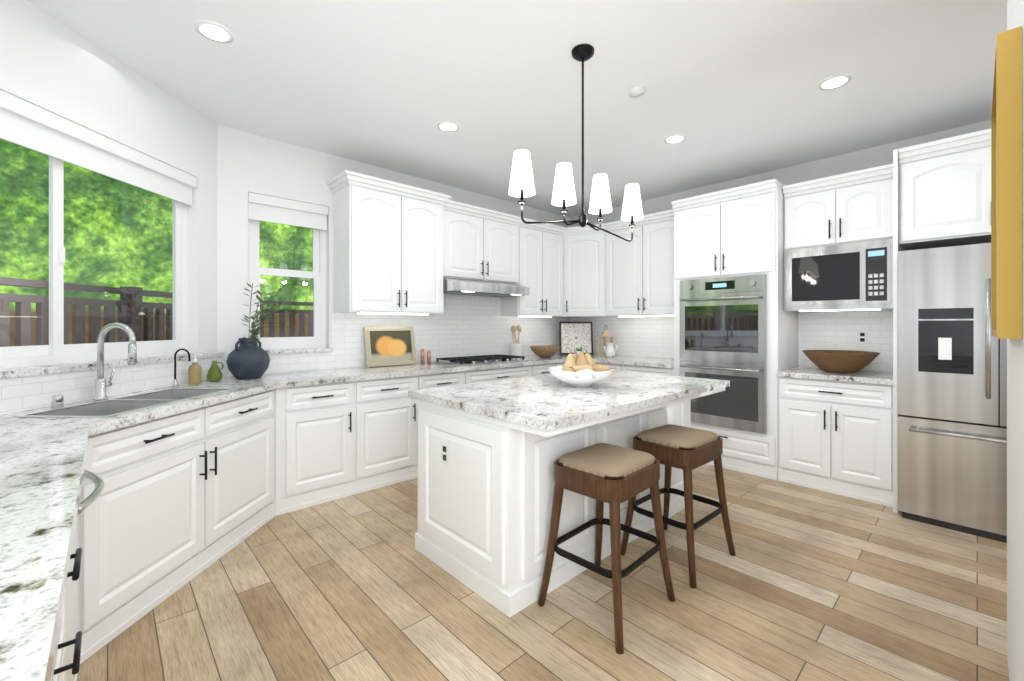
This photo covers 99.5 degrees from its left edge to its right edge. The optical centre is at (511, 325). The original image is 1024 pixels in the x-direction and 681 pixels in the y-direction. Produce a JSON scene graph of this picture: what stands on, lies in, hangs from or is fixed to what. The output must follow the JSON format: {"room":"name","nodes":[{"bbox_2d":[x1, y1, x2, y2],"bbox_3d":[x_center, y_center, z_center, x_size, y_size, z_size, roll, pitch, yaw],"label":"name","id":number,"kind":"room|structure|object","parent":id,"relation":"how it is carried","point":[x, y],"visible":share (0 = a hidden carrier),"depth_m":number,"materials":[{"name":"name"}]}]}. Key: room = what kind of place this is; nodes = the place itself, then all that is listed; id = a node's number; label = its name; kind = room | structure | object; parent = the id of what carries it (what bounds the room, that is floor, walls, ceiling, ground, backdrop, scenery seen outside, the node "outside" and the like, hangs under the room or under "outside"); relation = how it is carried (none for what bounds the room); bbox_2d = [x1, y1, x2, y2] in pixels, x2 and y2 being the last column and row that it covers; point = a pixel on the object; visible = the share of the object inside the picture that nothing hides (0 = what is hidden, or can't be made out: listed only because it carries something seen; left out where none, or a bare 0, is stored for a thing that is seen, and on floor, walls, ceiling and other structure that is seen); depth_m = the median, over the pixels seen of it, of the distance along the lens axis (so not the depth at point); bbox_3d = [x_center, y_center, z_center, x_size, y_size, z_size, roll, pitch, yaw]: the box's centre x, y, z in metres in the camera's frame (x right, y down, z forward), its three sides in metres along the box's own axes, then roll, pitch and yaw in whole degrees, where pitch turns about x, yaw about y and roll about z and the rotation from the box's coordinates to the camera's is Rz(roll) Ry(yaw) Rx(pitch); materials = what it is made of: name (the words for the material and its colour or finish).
{"room":"kitchen","nodes":[
{"label":"kitchen","id":0,"kind":"room"},
{"bbox_2d":[0,0,216,368],"bbox_3d":[-2.310,-0.100,2.253,0.150,2.800,1.980,0,0,2],"label":"wall","id":1,"kind":"structure","parent":0,"point":[51,64],"depth_m":2.49,"materials":[{"name":"white paint"}]},
{"bbox_2d":[0,352,224,414],"bbox_3d":[-2.201,0.292,2.249,0.067,0.184,1.964,0,0,2],"label":"backsplash","id":2,"kind":"structure","parent":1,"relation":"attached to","point":[28,389],"depth_m":2.21,"materials":[{"name":"tile"}]},
{"bbox_2d":[217,124,569,373],"bbox_3d":[-0.690,-0.100,4.750,4.270,2.800,0.150,0,0,-43],"label":"wall","id":3,"kind":"structure","parent":0,"point":[247,162],"depth_m":3.44,"materials":[{"name":"white paint"}]},
{"bbox_2d":[248,192,332,353],"bbox_3d":[-1.858,-0.406,3.620,0.660,1.268,0.160,0,0,-43],"label":"window","id":4,"kind":"structure","parent":3,"relation":"in","point":[271,209],"depth_m":3.64,"materials":[{"name":"white plastic"}]},
{"bbox_2d":[224,294,569,375],"bbox_3d":[-0.690,-0.043,4.641,4.098,0.853,0.009,0,0,-43],"label":"backsplash","id":5,"kind":"structure","parent":3,"relation":"attached to","point":[463,325],"depth_m":4.63,"materials":[{"name":"tile"}]},
{"bbox_2d":[327,170,570,316],"bbox_3d":[-0.255,-0.674,4.759,3.317,1.152,0.425,0,0,-43],"label":"upper cabinet","id":6,"kind":"object","parent":3,"relation":"attached to","point":[400,249],"depth_m":4.04,"materials":[{"name":"white paint"}]},
{"bbox_2d":[443,277,528,296],"bbox_3d":[-0.349,-0.396,4.616,1.022,0.144,0.488,0,0,-43],"label":"range hood","id":7,"kind":"object","parent":6,"relation":"attached to","point":[457,286],"visible":0.88,"depth_m":4.42,"materials":[{"name":"silver metal"}]},
{"bbox_2d":[26,0,1006,217],"bbox_3d":[1.205,-1.550,1.582,5.820,0.100,7.370,0,0,-43],"label":"ceiling","id":8,"kind":"structure","parent":0,"point":[732,91],"depth_m":2.63,"materials":[{"name":"white paint"}]},
{"bbox_2d":[194,20,233,42],"bbox_3d":[-1.522,-1.496,2.218,0.168,0.005,0.168,0,0,2],"label":"recessed light","id":9,"kind":"object","parent":8,"relation":"in","point":[209,30],"depth_m":2.21,"materials":[{"name":"white plastic"}]},
{"bbox_2d":[437,121,459,131],"bbox_3d":[-0.480,-1.496,3.271,0.168,0.005,0.168,0,0,2],"label":"recessed light","id":10,"kind":"object","parent":8,"relation":"in","point":[449,126],"depth_m":3.26,"materials":[{"name":"white plastic"}]},
{"bbox_2d":[509,44,643,241],"bbox_3d":[0.387,-0.999,2.371,0.972,0.999,0.132,0,0,-36],"label":"light","id":11,"kind":"object","parent":8,"relation":"hanging from","point":[521,185],"visible":1,"depth_m":2.34,"materials":[{"name":"white fabric"}]},
{"bbox_2d":[629,86,644,96],"bbox_3d":[0.797,-1.488,2.767,0.098,0.021,0.098,0,0,35],"label":"smoke detector","id":12,"kind":"object","parent":8,"relation":"in","point":[637,91],"depth_m":2.75,"materials":[{"name":"white plastic"}]},
{"bbox_2d":[664,134,685,143],"bbox_3d":[1.311,-1.496,3.492,0.168,0.005,0.168,0,0,2],"label":"recessed light","id":13,"kind":"object","parent":8,"relation":"in","point":[677,138],"depth_m":3.48,"materials":[{"name":"white plastic"}]},
{"bbox_2d":[818,74,851,89],"bbox_3d":[1.990,-1.496,2.676,0.168,0.005,0.168,0,0,38],"label":"recessed light","id":14,"kind":"object","parent":8,"relation":"in","point":[836,81],"depth_m":2.67,"materials":[{"name":"white plastic"}]},
{"bbox_2d":[77,464,1008,680],"bbox_3d":[1.205,1.330,1.582,5.820,0.060,7.370,0,0,-43],"label":"floor","id":15,"kind":"structure","parent":0,"point":[807,584],"depth_m":1.98,"materials":[{"name":"brown wood"}]},
{"bbox_2d":[50,469,103,680],"bbox_3d":[-0.853,0.863,0.326,0.790,0.875,3.040,0,0,-43],"label":"base cabinet","id":16,"kind":"object","parent":15,"relation":"on","point":[66,663],"visible":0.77,"depth_m":1.16,"materials":[{"name":"white paint"}]},
{"bbox_2d":[77,389,275,663],"bbox_3d":[-1.893,0.863,2.316,0.598,0.875,1.301,0,0,2],"label":"base cabinet","id":17,"kind":"object","parent":15,"relation":"on","point":[182,499],"visible":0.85,"depth_m":2.06,"materials":[{"name":"white paint"}]},
{"bbox_2d":[273,362,564,515],"bbox_3d":[-0.528,0.863,4.354,4.268,0.875,0.644,0,0,-43],"label":"cab lower backwall","id":18,"kind":"object","parent":15,"relation":"on","point":[335,441],"visible":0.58,"depth_m":3.30,"materials":[{"name":"white paint"}]},
{"bbox_2d":[0,354,673,680],"bbox_3d":[0.353,0.405,2.495,5.514,0.039,4.567,0,0,-43],"label":"countertop","id":19,"kind":"structure","parent":18,"relation":"on","point":[42,462],"depth_m":1.05,"materials":[{"name":"white stone"}]},
{"bbox_2d":[51,395,63,408],"bbox_3d":[-2.112,0.355,2.016,0.040,0.058,0.040,0,0,-43],"label":"air gap cap","id":20,"kind":"object","parent":19,"relation":"on","point":[57,401],"visible":0.98,"depth_m":2.00,"materials":[{"name":"silver metal"}]},
{"bbox_2d":[93,322,136,400],"bbox_3d":[-2.039,0.185,2.228,0.164,0.398,0.180,0,0,-43],"label":"faucet","id":21,"kind":"object","parent":19,"relation":"on","point":[101,384],"visible":1,"depth_m":2.21,"materials":[{"name":"silver metal"}]},
{"bbox_2d":[13,388,235,417],"bbox_3d":[-1.875,0.490,2.217,0.396,0.219,0.816,0,0,2],"label":"double-bowl sink","id":22,"kind":"object","parent":19,"relation":"in","point":[112,407],"visible":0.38,"depth_m":2.21,"materials":[{"name":"silver metal"}]},
{"bbox_2d":[172,348,189,386],"bbox_3d":[-2.051,0.264,2.689,0.085,0.240,0.085,0,0,-43],"label":"filter faucet","id":23,"kind":"object","parent":19,"relation":"on","point":[174,383],"visible":1,"depth_m":2.69,"materials":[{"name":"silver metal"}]},
{"bbox_2d":[188,353,202,383],"bbox_3d":[-2.079,0.284,2.847,0.074,0.200,0.072,0,0,-43],"label":"pump","id":24,"kind":"object","parent":19,"relation":"on","point":[194,372],"visible":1,"depth_m":2.82,"materials":[{"name":"brown plastic"}]},
{"bbox_2d":[206,361,223,381],"bbox_3d":[-2.031,0.314,2.967,0.101,0.140,0.094,0,0,-43],"label":"jug","id":25,"kind":"object","parent":19,"relation":"on","point":[214,373],"visible":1,"depth_m":2.94,"materials":[{"name":"green ceramic"}]},
{"bbox_2d":[226,282,290,378],"bbox_3d":[-1.836,0.037,3.168,0.409,0.693,0.356,0,0,-43],"label":"vase","id":26,"kind":"object","parent":19,"relation":"on","point":[248,358],"visible":1,"depth_m":3.09,"materials":[{"name":"blue ceramic"}]},
{"bbox_2d":[364,327,416,366],"bbox_3d":[-1.148,0.198,4.120,0.500,0.369,0.089,0,0,-43],"label":"framed piece","id":27,"kind":"object","parent":19,"relation":"on","point":[388,346],"visible":1,"depth_m":4.10,"materials":[{"name":"beige wood"}]},
{"bbox_2d":[421,349,423,363],"bbox_3d":[-0.883,0.309,4.283,0.038,0.150,0.037,0,0,-43],"label":"mill","id":28,"kind":"object","parent":19,"relation":"on","point":[422,350],"depth_m":4.27,"materials":[{"name":"brown"}]},
{"bbox_2d":[427,351,430,363],"bbox_3d":[-0.826,0.319,4.309,0.038,0.130,0.037,0,0,-43],"label":"mill","id":29,"kind":"object","parent":19,"relation":"on","point":[428,357],"depth_m":4.29,"materials":[{"name":"brown wood"}]},
{"bbox_2d":[432,354,528,365],"bbox_3d":[-0.320,0.361,4.588,0.910,0.045,0.512,0,0,-43],"label":"gas cooktop","id":30,"kind":"object","parent":19,"relation":"in","point":[476,360],"visible":1,"depth_m":4.45,"materials":[{"name":"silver metal"}]},
{"bbox_2d":[509,324,523,355],"bbox_3d":[0.051,0.187,5.107,0.176,0.394,0.176,0,0,-43],"label":"utensil crock","id":31,"kind":"object","parent":19,"relation":"on","point":[516,348],"visible":0.83,"depth_m":5.04,"materials":[{"name":"white ceramic"}]},
{"bbox_2d":[530,345,559,357],"bbox_3d":[0.392,0.316,5.151,0.370,0.135,0.370,0,0,-43],"label":"bowl","id":32,"kind":"object","parent":19,"relation":"on","point":[544,351],"visible":1,"depth_m":5.04,"materials":[{"name":"brown wood"}]},
{"bbox_2d":[559,322,592,354],"bbox_3d":[0.830,0.167,5.613,0.430,0.429,0.094,0,0,-1],"label":"framed piece","id":33,"kind":"object","parent":19,"relation":"on","point":[573,336],"visible":0.92,"depth_m":5.61,"materials":[{"name":"white paper"}]},
{"bbox_2d":[597,325,614,355],"bbox_3d":[1.173,0.190,5.428,0.156,0.388,0.156,0,0,-43],"label":"lantern","id":34,"kind":"object","parent":19,"relation":"on","point":[605,334],"visible":0.77,"depth_m":5.41,"materials":[{"name":"brown wood"}]},
{"bbox_2d":[606,343,617,356],"bbox_3d":[1.202,0.301,5.221,0.116,0.165,0.160,0,0,-43],"label":"pitcher","id":35,"kind":"object","parent":19,"relation":"on","point":[610,350],"visible":1,"depth_m":5.20,"materials":[{"name":"white ceramic"}]},
{"bbox_2d":[411,400,598,616],"bbox_3d":[-0.058,0.878,2.445,0.639,0.845,0.824,0,0,-43],"label":"base cabinet","id":36,"kind":"object","parent":15,"relation":"on","point":[486,484],"depth_m":2.11,"materials":[{"name":"white paint"}]},
{"bbox_2d":[408,370,729,430],"bbox_3d":[0.451,0.404,2.779,1.870,0.038,1.110,0,0,-43],"label":"countertop","id":37,"kind":"structure","parent":36,"relation":"on","point":[549,402],"depth_m":2.38,"materials":[{"name":"white stone"}]},
{"bbox_2d":[548,366,613,386],"bbox_3d":[0.436,0.319,2.758,0.420,0.129,0.420,0,0,-43],"label":"bowl","id":38,"kind":"object","parent":37,"relation":"on","point":[585,378],"visible":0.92,"depth_m":2.61,"materials":[{"name":"white ceramic"}]},
{"bbox_2d":[562,347,613,371],"bbox_3d":[0.461,0.240,2.740,0.249,0.197,0.317,0,0,-43],"label":"pear","id":39,"kind":"object","parent":38,"relation":"in","point":[575,363],"visible":0.77,"depth_m":2.71,"materials":[{"name":"beige food"}]},
{"bbox_2d":[538,443,674,653],"bbox_3d":[0.446,0.952,2.036,0.512,0.703,0.464,0,0,-43],"label":"stool","id":40,"kind":"object","parent":15,"relation":"on","point":[614,476],"visible":1,"depth_m":1.94,"materials":[{"name":"brown wood"}]},
{"bbox_2d":[599,405,654,559],"bbox_3d":[0.387,0.878,2.861,0.580,0.845,0.824,0,0,-43],"label":"base cabinet","id":41,"kind":"object","parent":15,"relation":"on","point":[620,429],"depth_m":2.56,"materials":[{"name":"white paint"}]},
{"bbox_2d":[595,362,673,375],"bbox_3d":[1.403,0.863,4.932,0.654,0.875,1.180,0,0,-43],"label":"base cabinet","id":42,"kind":"object","parent":15,"relation":"on","point":[645,369],"visible":0.02,"depth_m":4.56,"materials":[{"name":"white paint"}]},
{"bbox_2d":[655,395,694,517],"bbox_3d":[0.816,0.878,3.260,0.627,0.845,0.824,0,0,-43],"label":"base cabinet","id":43,"kind":"object","parent":15,"relation":"on","point":[678,411],"depth_m":2.97,"materials":[{"name":"white paint"}]},
{"bbox_2d":[621,424,735,588],"bbox_3d":[0.939,0.952,2.461,0.512,0.703,0.464,0,0,-43],"label":"stool","id":44,"kind":"object","parent":15,"relation":"on","point":[687,450],"visible":0.94,"depth_m":2.36,"materials":[{"name":"brown wood"}]},
{"bbox_2d":[671,179,797,479],"bbox_3d":[2.102,0.040,4.147,0.703,2.520,0.914,0,0,-43],"label":"oven tower","id":45,"kind":"object","parent":15,"relation":"on","point":[735,324],"visible":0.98,"depth_m":3.86,"materials":[{"name":"white paint"}]},
{"bbox_2d":[778,376,892,506],"bbox_3d":[2.685,0.863,3.558,0.654,0.875,0.736,0,0,-43],"label":"base cabinet","id":46,"kind":"object","parent":15,"relation":"on","point":[835,437],"visible":0.94,"depth_m":3.33,"materials":[{"name":"white paint"}]},
{"bbox_2d":[777,366,892,384],"bbox_3d":[2.688,0.405,3.559,0.647,0.039,0.736,0,0,-43],"label":"countertop","id":47,"kind":"structure","parent":46,"relation":"on","point":[873,377],"depth_m":3.39,"materials":[{"name":"white stone"}]},
{"bbox_2d":[802,350,879,372],"bbox_3d":[2.686,0.300,3.557,0.516,0.168,0.516,0,0,-43],"label":"bowl","id":48,"kind":"object","parent":47,"relation":"on","point":[840,361],"visible":1,"depth_m":3.42,"materials":[{"name":"brown wood"}]},
{"bbox_2d":[893,149,905,512],"bbox_3d":[2.924,0.040,3.256,0.717,2.520,0.024,0,0,-43],"label":"panel","id":49,"kind":"object","parent":15,"relation":"on","point":[897,246],"visible":0.36,"depth_m":3.01,"materials":[{"name":"white paint"}]},
{"bbox_2d":[898,243,1006,542],"bbox_3d":[3.173,0.400,2.836,0.821,1.800,0.910,0,0,-43],"label":"refrigerator","id":50,"kind":"object","parent":15,"relation":"on","point":[952,412],"visible":0.71,"depth_m":2.75,"materials":[{"name":"silver metal"}]},
{"bbox_2d":[570,120,990,371],"bbox_3d":[3.227,-0.100,3.570,0.150,2.800,7.220,0,0,-43],"label":"wall","id":51,"kind":"structure","parent":0,"point":[877,156],"depth_m":3.95,"materials":[{"name":"white paint"}]},
{"bbox_2d":[571,209,673,316],"bbox_3d":[1.360,-0.659,5.072,0.527,1.122,1.440,0,0,-43],"label":"upper cabinet","id":52,"kind":"object","parent":51,"relation":"attached to","point":[612,276],"depth_m":5.04,"materials":[{"name":"white paint"}]},
{"bbox_2d":[570,311,892,371],"bbox_3d":[1.994,0.133,4.774,0.009,0.503,3.456,0,0,-43],"label":"backsplash","id":53,"kind":"structure","parent":51,"relation":"attached to","point":[651,337],"depth_m":3.98,"materials":[{"name":"tile"}]},
{"bbox_2d":[857,330,867,343],"bbox_3d":[2.987,0.102,3.698,0.005,0.115,0.075,0,0,-43],"label":"outlet plate","id":54,"kind":"object","parent":53,"relation":"attached to","point":[862,336],"visible":1,"depth_m":3.70,"materials":[{"name":"white plastic"}]},
{"bbox_2d":[782,164,892,249],"bbox_3d":[2.743,-0.917,3.613,0.494,0.545,0.730,0,0,-43],"label":"upper cabinet","id":55,"kind":"object","parent":51,"relation":"attached to","point":[851,207],"visible":0.96,"depth_m":3.44,"materials":[{"name":"white paint"}]},
{"bbox_2d":[784,239,892,311],"bbox_3d":[2.750,-0.380,3.621,0.472,0.526,0.730,0,0,-43],"label":"built-in microwave","id":56,"kind":"object","parent":55,"relation":"attached to","point":[857,276],"visible":0.96,"depth_m":3.44,"materials":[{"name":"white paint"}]},
{"bbox_2d":[898,128,990,250],"bbox_3d":[3.255,-0.895,2.902,0.714,0.650,0.940,0,0,-43],"label":"upper cabinet","id":57,"kind":"object","parent":51,"relation":"attached to","point":[944,192],"visible":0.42,"depth_m":2.87,"materials":[{"name":"white paint"}]},
{"bbox_2d":[1007,0,1023,680],"bbox_3d":[1.525,-0.100,1.224,1.300,2.800,0.130,0,0,-43],"label":"wall","id":58,"kind":"structure","parent":0,"point":[1015,485],"depth_m":1.29,"materials":[{"name":"white paint"}]},
{"bbox_2d":[991,26,1021,338],"bbox_3d":[1.531,-0.367,1.350,0.640,0.805,0.044,0,0,-43],"label":"picture frame","id":59,"kind":"object","parent":58,"relation":"attached to","point":[1006,216],"visible":1,"depth_m":1.13,"materials":[{"name":"yellow"}]},
{"label":"outside","id":60,"kind":"structure","parent":0,"visible":0},
{"bbox_2d":[0,139,312,345],"bbox_3d":[-5.222,-2.450,4.847,16.372,10.500,9.782,0,0,-43],"label":"trees","id":61,"kind":"object","parent":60,"point":[24,192],"depth_m":8.69,"materials":[{"name":"green plant"}]}
]}

